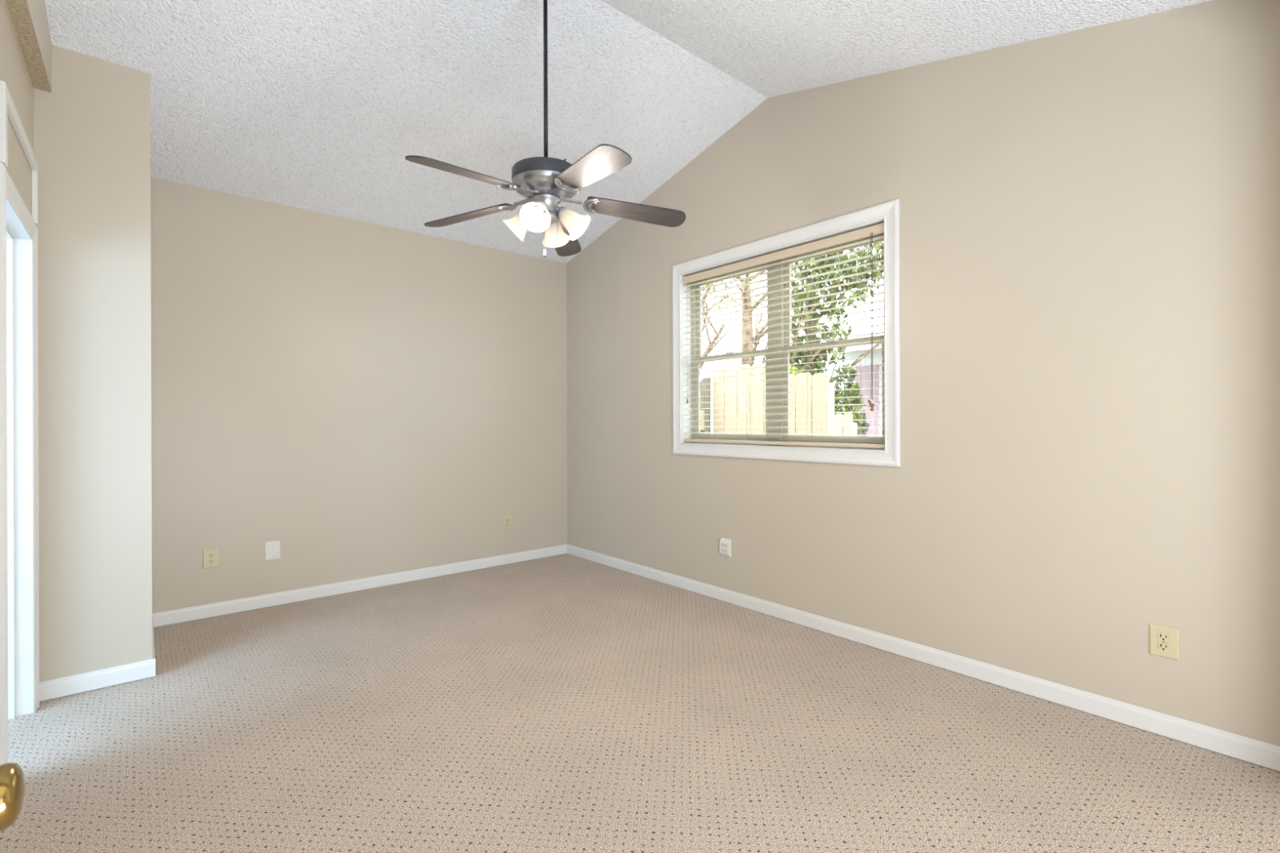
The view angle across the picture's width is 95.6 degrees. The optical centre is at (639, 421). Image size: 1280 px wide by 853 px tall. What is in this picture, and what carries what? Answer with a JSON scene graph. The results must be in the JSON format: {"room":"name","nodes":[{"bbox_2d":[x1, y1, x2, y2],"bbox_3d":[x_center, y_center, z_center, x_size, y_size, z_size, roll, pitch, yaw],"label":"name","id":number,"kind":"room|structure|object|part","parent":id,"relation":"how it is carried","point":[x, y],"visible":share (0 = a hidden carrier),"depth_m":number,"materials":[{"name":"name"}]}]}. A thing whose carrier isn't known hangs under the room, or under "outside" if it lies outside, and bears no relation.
{"room":"empty bedroom","nodes":[
{"label":"empty bedroom","id":0,"kind":"room"},
{"bbox_2d":[0,762,25,831],"bbox_3d":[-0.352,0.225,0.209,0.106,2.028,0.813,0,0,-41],"label":"door knob","id":1,"kind":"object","parent":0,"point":[12,785],"depth_m":0.49,"materials":[{"name":"gold metal"}]},
{"bbox_2d":[0,0,34,216],"bbox_3d":[-1.788,-0.410,1.430,0.120,3.334,4.795,0,0,-41],"label":"wall","id":2,"kind":"structure","parent":0,"point":[14,71],"depth_m":2.25,"materials":[{"name":"beige paint"}]},
{"bbox_2d":[0,80,39,764],"bbox_3d":[-2.458,0.056,2.224,0.143,2.405,0.823,0,0,-41],"label":"door","id":3,"kind":"structure","parent":2,"relation":"in","point":[19,255],"depth_m":2.48,"materials":[{"name":"white paint"}]},
{"bbox_3d":[-2.414,-1.009,2.265,0.018,0.275,0.823,0,0,-41],"label":"panel frame","id":4,"kind":"part","parent":3,"relation":"part of","materials":[{"name":"white paint"}]},
{"bbox_2d":[5,0,52,93],"bbox_3d":[-1.472,-1.790,1.192,0.057,0.576,3.777,0,0,-41],"label":"ceiling beam","id":5,"kind":"structure","parent":2,"relation":"attached to","point":[29,20],"depth_m":2.35,"materials":[{"name":"beige paint"}]},
{"bbox_2d":[34,44,152,682],"bbox_3d":[-2.857,-0.228,3.078,0.400,2.977,0.898,0,0,-41],"label":"wall","id":6,"kind":"structure","parent":0,"point":[92,132],"depth_m":2.73,"materials":[{"name":"beige paint"}]},
{"bbox_2d":[39,658,155,702],"bbox_3d":[-2.551,1.214,2.736,0.412,0.084,0.012,0,0,-41],"label":"baseboard","id":7,"kind":"structure","parent":6,"relation":"attached to","point":[93,680],"depth_m":2.73,"materials":[{"name":"white paint"}]},
{"bbox_2d":[151,616,155,658],"bbox_3d":[-2.692,1.215,3.208,0.012,0.084,0.886,0,0,-41],"label":"wall","id":8,"kind":"structure","parent":6,"relation":"attached to","point":[153,633],"depth_m":3.11,"materials":[{"name":"beige paint"}]},
{"bbox_2d":[150,177,567,613],"bbox_3d":[-2.035,-0.121,4.473,3.703,2.756,0.150,0,0,-41],"label":"wall","id":9,"kind":"structure","parent":0,"point":[364,399],"depth_m":4.24,"materials":[{"name":"beige paint"}]},
{"bbox_2d":[202,547,219,568],"bbox_3d":[-2.763,0.882,3.742,0.088,0.125,0.009,0,0,-41],"label":"wall outlet","id":10,"kind":"object","parent":9,"relation":"attached to","point":[211,557],"visible":1,"depth_m":3.74,"materials":[{"name":"beige plastic"}]},
{"bbox_2d":[208,559,214,564],"bbox_3d":[-2.761,0.901,3.740,0.034,0.028,0.004,0,0,-41],"label":"receptacle","id":11,"kind":"object","parent":10,"relation":"attached to","point":[210,561],"depth_m":3.74,"materials":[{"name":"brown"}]},
{"bbox_2d":[208,553,214,558],"bbox_3d":[-2.762,0.862,3.740,0.034,0.028,0.004,0,0,-41],"label":"receptacle","id":12,"kind":"object","parent":10,"relation":"attached to","point":[210,555],"depth_m":3.74,"materials":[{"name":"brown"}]},
{"bbox_2d":[264,540,279,560],"bbox_3d":[-2.507,0.879,3.962,0.090,0.127,0.008,0,0,-41],"label":"blank wall plate","id":13,"kind":"object","parent":9,"relation":"attached to","point":[272,548],"visible":1,"depth_m":3.96,"materials":[{"name":"white plastic"}]},
{"bbox_2d":[151,544,567,626],"bbox_3d":[-1.838,1.212,4.531,3.032,0.084,0.012,0,0,-41],"label":"baseboard","id":14,"kind":"structure","parent":9,"relation":"attached to","point":[202,611],"depth_m":4.22,"materials":[{"name":"white paint"}]},
{"bbox_2d":[502,515,511,529],"bbox_3d":[-1.166,0.887,5.109,0.078,0.120,0.009,0,0,-41],"label":"wall outlet","id":15,"kind":"object","parent":9,"relation":"attached to","point":[506,519],"visible":1,"depth_m":5.10,"materials":[{"name":"beige plastic"}]},
{"bbox_2d":[44,0,1213,263],"bbox_3d":[-0.481,-1.849,2.652,3.703,0.765,4.945,0,0,-41],"label":"ceiling","id":16,"kind":"structure","parent":0,"point":[314,105],"depth_m":3.16,"materials":[{"name":"white paint"}]},
{"bbox_2d":[404,0,685,257],"bbox_3d":[-0.429,-1.412,2.619,1.275,1.343,1.266,0,0,-41],"label":"ceiling fan","id":17,"kind":"object","parent":16,"relation":"hanging from","point":[546,182],"visible":1,"depth_m":2.60,"materials":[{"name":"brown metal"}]},
{"bbox_3d":[-0.699,-0.996,2.326,0.138,0.006,0.487,16,15,37],"label":"blade","id":18,"kind":"part","parent":17,"relation":"part of","materials":[{"name":"brown wood"}]},
{"bbox_3d":[-0.829,-0.996,2.811,0.487,0.006,0.138,-5,11,21],"label":"blade","id":19,"kind":"part","parent":17,"relation":"part of","materials":[{"name":"brown wood"}]},
{"bbox_3d":[-0.543,-0.917,2.674,0.119,0.136,0.136,-42,-5,6],"label":"lamp shade","id":20,"kind":"part","parent":17,"relation":"part of","materials":[{"name":"white glass"}]},
{"bbox_3d":[-0.446,-0.918,2.545,0.136,0.136,0.119,0,42,8],"label":"lamp shade","id":21,"kind":"part","parent":17,"relation":"part of","materials":[{"name":"white glass"}]},
{"bbox_3d":[-0.447,-0.908,2.534,0.058,0.058,0.078,0,42,8],"label":"light bulb","id":22,"kind":"part","parent":17,"relation":"part of","materials":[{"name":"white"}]},
{"bbox_2d":[534,201,546,213],"bbox_3d":[-0.441,-0.948,2.578,0.052,0.052,0.050,0,42,8],"label":"socket","id":23,"kind":"object","parent":17,"relation":"attached to","point":[541,202],"depth_m":2.56,"materials":[{"name":"grey metal"}]},
{"bbox_3d":[-0.430,-1.058,2.658,0.304,0.058,0.304,0,0,-41],"label":"motor","id":24,"kind":"part","parent":17,"relation":"part of","materials":[{"name":"grey metal"}]},
{"bbox_3d":[-0.414,-0.918,2.772,0.136,0.136,0.119,0,-42,8],"label":"lamp shade","id":25,"kind":"part","parent":17,"relation":"part of","materials":[{"name":"white glass"}]},
{"bbox_2d":[556,206,564,214],"bbox_3d":[-0.350,-0.949,2.647,0.050,0.052,0.052,42,5,6],"label":"socket","id":26,"kind":"object","parent":17,"relation":"attached to","point":[560,211],"depth_m":2.63,"materials":[{"name":"grey metal"}]},
{"bbox_3d":[-0.408,-0.982,3.083,0.138,0.006,0.487,-13,-7,1],"label":"blade","id":27,"kind":"part","parent":17,"relation":"part of","materials":[{"name":"brown wood"}]},
{"bbox_3d":[-0.316,-0.918,2.642,0.119,0.136,0.136,42,5,6],"label":"lamp shade","id":28,"kind":"part","parent":17,"relation":"part of","materials":[{"name":"white glass"}]},
{"bbox_3d":[-0.306,-0.909,2.641,0.078,0.058,0.058,42,5,6],"label":"light bulb","id":29,"kind":"part","parent":17,"relation":"part of","materials":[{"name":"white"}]},
{"bbox_3d":[-0.197,-0.998,2.300,0.138,0.006,0.487,15,-4,-33],"label":"blade","id":30,"kind":"part","parent":17,"relation":"part of","materials":[{"name":"brown wood"}]},
{"bbox_3d":[-0.017,-0.999,2.769,0.487,0.006,0.138,5,-14,-15],"label":"blade","id":31,"kind":"part","parent":17,"relation":"part of","materials":[{"name":"brown wood"}]},
{"bbox_2d":[0,553,1279,852],"bbox_3d":[-0.215,1.311,0.731,5.817,0.120,8.195,0,0,-41],"label":"floor","id":32,"kind":"structure","parent":0,"point":[566,703],"depth_m":2.21,"materials":[{"name":"carpet"}]},
{"bbox_2d":[566,0,1279,746],"bbox_3d":[0.922,-0.420,3.751,0.150,3.334,4.795,0,0,-41],"label":"wall","id":33,"kind":"structure","parent":0,"point":[1090,217],"depth_m":2.65,"materials":[{"name":"beige paint"}]},
{"bbox_2d":[720,537,731,557],"bbox_3d":[0.588,0.871,4.011,0.026,0.124,0.084,0,0,-41],"label":"electrical outlet","id":34,"kind":"object","parent":33,"relation":"attached to","point":[725,544],"visible":1,"depth_m":3.99,"materials":[{"name":"white plastic"}]},
{"bbox_2d":[672,199,900,466],"bbox_3d":[0.872,-0.470,3.794,0.170,1.425,1.733,0,0,-41],"label":"window","id":35,"kind":"structure","parent":33,"relation":"in","point":[887,213],"depth_m":3.78,"materials":[{"name":"white paint"}]},
{"bbox_3d":[0.647,-0.178,4.132,0.020,0.614,0.696,0,0,-41],"label":"sash","id":36,"kind":"part","parent":35,"relation":"part of","materials":[{"name":"beige plastic"}]},
{"bbox_3d":[0.662,-0.757,4.146,0.020,0.619,0.696,0,0,-41],"label":"sash","id":37,"kind":"part","parent":35,"relation":"part of","materials":[{"name":"beige plastic"}]},
{"bbox_2d":[682,222,884,448],"bbox_3d":[0.841,-0.468,3.767,0.080,1.230,1.553,0,0,-41],"label":"window blind","id":38,"kind":"object","parent":35,"relation":"attached to","point":[877,229],"visible":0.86,"depth_m":3.62,"materials":[{"name":"beige plastic"}]},
{"bbox_3d":[0.349,-0.606,4.297,0.003,0.870,0.004,0,0,-41],"label":"tilt cord","id":39,"kind":"part","parent":38,"relation":"part of","materials":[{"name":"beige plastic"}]},
{"bbox_3d":[0.422,-0.457,4.274,0.055,1.190,0.002,0,0,-41],"label":"ladder cord","id":40,"kind":"part","parent":38,"relation":"part of","materials":[{"name":"white fabric"}]},
{"bbox_3d":[0.734,-0.458,3.910,0.055,1.190,0.002,0,0,-41],"label":"ladder cord","id":41,"kind":"part","parent":38,"relation":"part of","materials":[{"name":"white fabric"}]},
{"bbox_3d":[0.852,0.137,3.775,0.052,0.019,1.549,0,0,-41],"label":"rail","id":42,"kind":"part","parent":38,"relation":"part of","materials":[{"name":"beige"}]},
{"bbox_3d":[1.040,-0.459,3.553,0.055,1.190,0.002,0,0,-41],"label":"ladder cord","id":43,"kind":"part","parent":38,"relation":"part of","materials":[{"name":"white fabric"}]},
{"bbox_3d":[1.265,-0.460,3.291,0.055,1.190,0.002,0,0,-41],"label":"ladder cord","id":44,"kind":"part","parent":38,"relation":"part of","materials":[{"name":"white fabric"}]},
{"bbox_3d":[1.280,-0.582,3.208,0.012,0.925,0.007,0,0,16],"label":"lift cord","id":45,"kind":"part","parent":38,"relation":"part of","materials":[{"name":"white fabric"}]},
{"bbox_3d":[0.916,-0.470,3.832,0.054,1.265,1.573,0,0,-41],"label":"frame","id":46,"kind":"part","parent":35,"relation":"part of","materials":[{"name":"beige plastic"}]},
{"bbox_3d":[1.169,-0.180,3.524,0.020,0.614,0.707,0,0,-41],"label":"sash","id":47,"kind":"part","parent":35,"relation":"part of","materials":[{"name":"beige plastic"}]},
{"bbox_3d":[1.184,-0.759,3.538,0.020,0.619,0.707,0,0,-41],"label":"sash","id":48,"kind":"part","parent":35,"relation":"part of","materials":[{"name":"beige plastic"}]},
{"bbox_2d":[567,544,1279,771],"bbox_3d":[0.831,1.202,3.740,0.012,0.084,4.663,0,0,-41],"label":"baseboard","id":49,"kind":"structure","parent":33,"relation":"attached to","point":[1262,753],"depth_m":2.73,"materials":[{"name":"white paint"}]},
{"bbox_2d":[1149,623,1178,660],"bbox_3d":[2.070,0.871,2.295,0.009,0.123,0.088,0,0,-41],"label":"wall outlet","id":50,"kind":"object","parent":33,"relation":"attached to","point":[1163,640],"visible":1,"depth_m":2.29,"materials":[{"name":"beige plastic"}]},
{"bbox_2d":[1157,642,1168,651],"bbox_3d":[2.068,0.890,2.294,0.004,0.028,0.034,0,0,-41],"label":"receptacle","id":51,"kind":"object","parent":50,"relation":"attached to","point":[1162,646],"depth_m":2.29,"materials":[{"name":"beige plastic"}]},
{"bbox_2d":[1157,632,1168,641],"bbox_3d":[2.068,0.851,2.294,0.004,0.028,0.034,0,0,-41],"label":"receptacle","id":52,"kind":"object","parent":50,"relation":"attached to","point":[1162,637],"depth_m":2.29,"materials":[{"name":"beige plastic"}]},
{"label":"outside","id":53,"kind":"structure","parent":0,"visible":0},
{"bbox_3d":[10.557,1.522,20.895,36.783,0.380,42.000,0,0,-41],"label":"ground","id":54,"kind":"structure","parent":53,"visible":0},
{"bbox_2d":[700,410,704,430],"bbox_3d":[0.576,0.628,5.832,0.100,1.480,0.110,0,0,-41],"label":"utility box","id":55,"kind":"object","parent":54,"relation":"on","point":[702,417],"visible":0.21,"depth_m":5.80,"materials":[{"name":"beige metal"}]},
{"bbox_2d":[700,377,711,432],"bbox_3d":[0.653,0.458,5.925,0.100,1.818,0.110,0,0,-41],"label":"fence post","id":56,"kind":"object","parent":54,"relation":"on","point":[705,387],"visible":0.32,"depth_m":5.88,"materials":[{"name":"brown wood"}]},
{"bbox_2d":[700,278,736,369],"bbox_3d":[1.028,-1.729,12.317,2.556,6.196,2.976,0,0,28],"label":"bare tree","id":57,"kind":"object","parent":54,"relation":"on","point":[705,314],"visible":0.12,"depth_m":11.59,"materials":[{"name":"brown plant"}]},
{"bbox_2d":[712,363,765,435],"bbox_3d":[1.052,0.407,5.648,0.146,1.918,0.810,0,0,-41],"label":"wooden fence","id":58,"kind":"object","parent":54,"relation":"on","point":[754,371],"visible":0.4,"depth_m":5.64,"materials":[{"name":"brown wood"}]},
{"bbox_2d":[715,261,819,366],"bbox_3d":[3.216,-2.073,14.546,3.332,6.892,2.618,0,0,-22],"label":"bare tree","id":59,"kind":"object","parent":54,"relation":"on","point":[755,338],"visible":0.25,"depth_m":14.61,"materials":[{"name":"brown plant"}]},
{"bbox_2d":[764,363,802,377],"bbox_3d":[1.590,0.339,6.761,0.745,2.055,0.870,0,0,-41],"label":"shrub","id":60,"kind":"object","parent":54,"relation":"on","point":[793,368],"visible":0.02,"depth_m":6.62,"materials":[{"name":"green plant"}]},
{"bbox_2d":[789,372,834,435],"bbox_3d":[1.494,0.467,5.164,0.146,1.795,0.500,0,0,-41],"label":"wooden fence","id":61,"kind":"object","parent":54,"relation":"on","point":[824,379],"visible":0.34,"depth_m":5.05,"materials":[{"name":"beige wood"}]},
{"bbox_3d":[1.464,-0.113,5.140,0.038,0.085,0.500,0,0,-41],"label":"rail","id":62,"kind":"part","parent":61,"relation":"part of","materials":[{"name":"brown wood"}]},
{"bbox_3d":[1.629,0.522,5.049,0.090,1.685,0.090,0,0,-41],"label":"post","id":63,"kind":"part","parent":61,"relation":"part of","materials":[{"name":"white wood"}]},
{"bbox_2d":[742,241,883,384],"bbox_3d":[2.618,-0.965,8.412,2.373,4.659,2.271,0,0,15],"label":"leafy tree","id":64,"kind":"object","parent":54,"relation":"on","point":[878,273],"visible":0.41,"depth_m":8.23,"materials":[{"name":"green plant"}]},
{"bbox_2d":[834,413,857,436],"bbox_3d":[2.060,0.634,5.780,0.146,1.456,0.200,0,0,-41],"label":"wooden fence","id":65,"kind":"object","parent":54,"relation":"on","point":[846,415],"visible":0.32,"depth_m":5.74,"materials":[{"name":"brown wood"}]},
{"bbox_3d":[2.097,0.688,5.779,0.090,1.350,0.090,0,0,-41],"label":"post","id":66,"kind":"part","parent":65,"relation":"part of","materials":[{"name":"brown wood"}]},
{"bbox_2d":[829,362,870,436],"bbox_3d":[2.276,0.359,6.422,0.598,2.025,0.493,0,0,-41],"label":"shrub","id":67,"kind":"object","parent":54,"relation":"on","point":[849,385],"visible":0.16,"depth_m":6.33,"materials":[{"name":"green plant"}]},
{"bbox_2d":[826,328,883,436],"bbox_3d":[8.366,-0.320,7.894,5.820,3.320,9.700,0,0,-41],"label":"house","id":68,"kind":"structure","parent":54,"relation":"on","point":[877,368],"depth_m":9.42,"materials":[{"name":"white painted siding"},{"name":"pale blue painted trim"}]},
{"bbox_2d":[854,364,879,436],"bbox_3d":[3.702,0.007,9.480,0.060,1.860,0.380,0,0,-41],"label":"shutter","id":69,"kind":"object","parent":68,"relation":"hanging from","point":[873,415],"depth_m":9.40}
]}

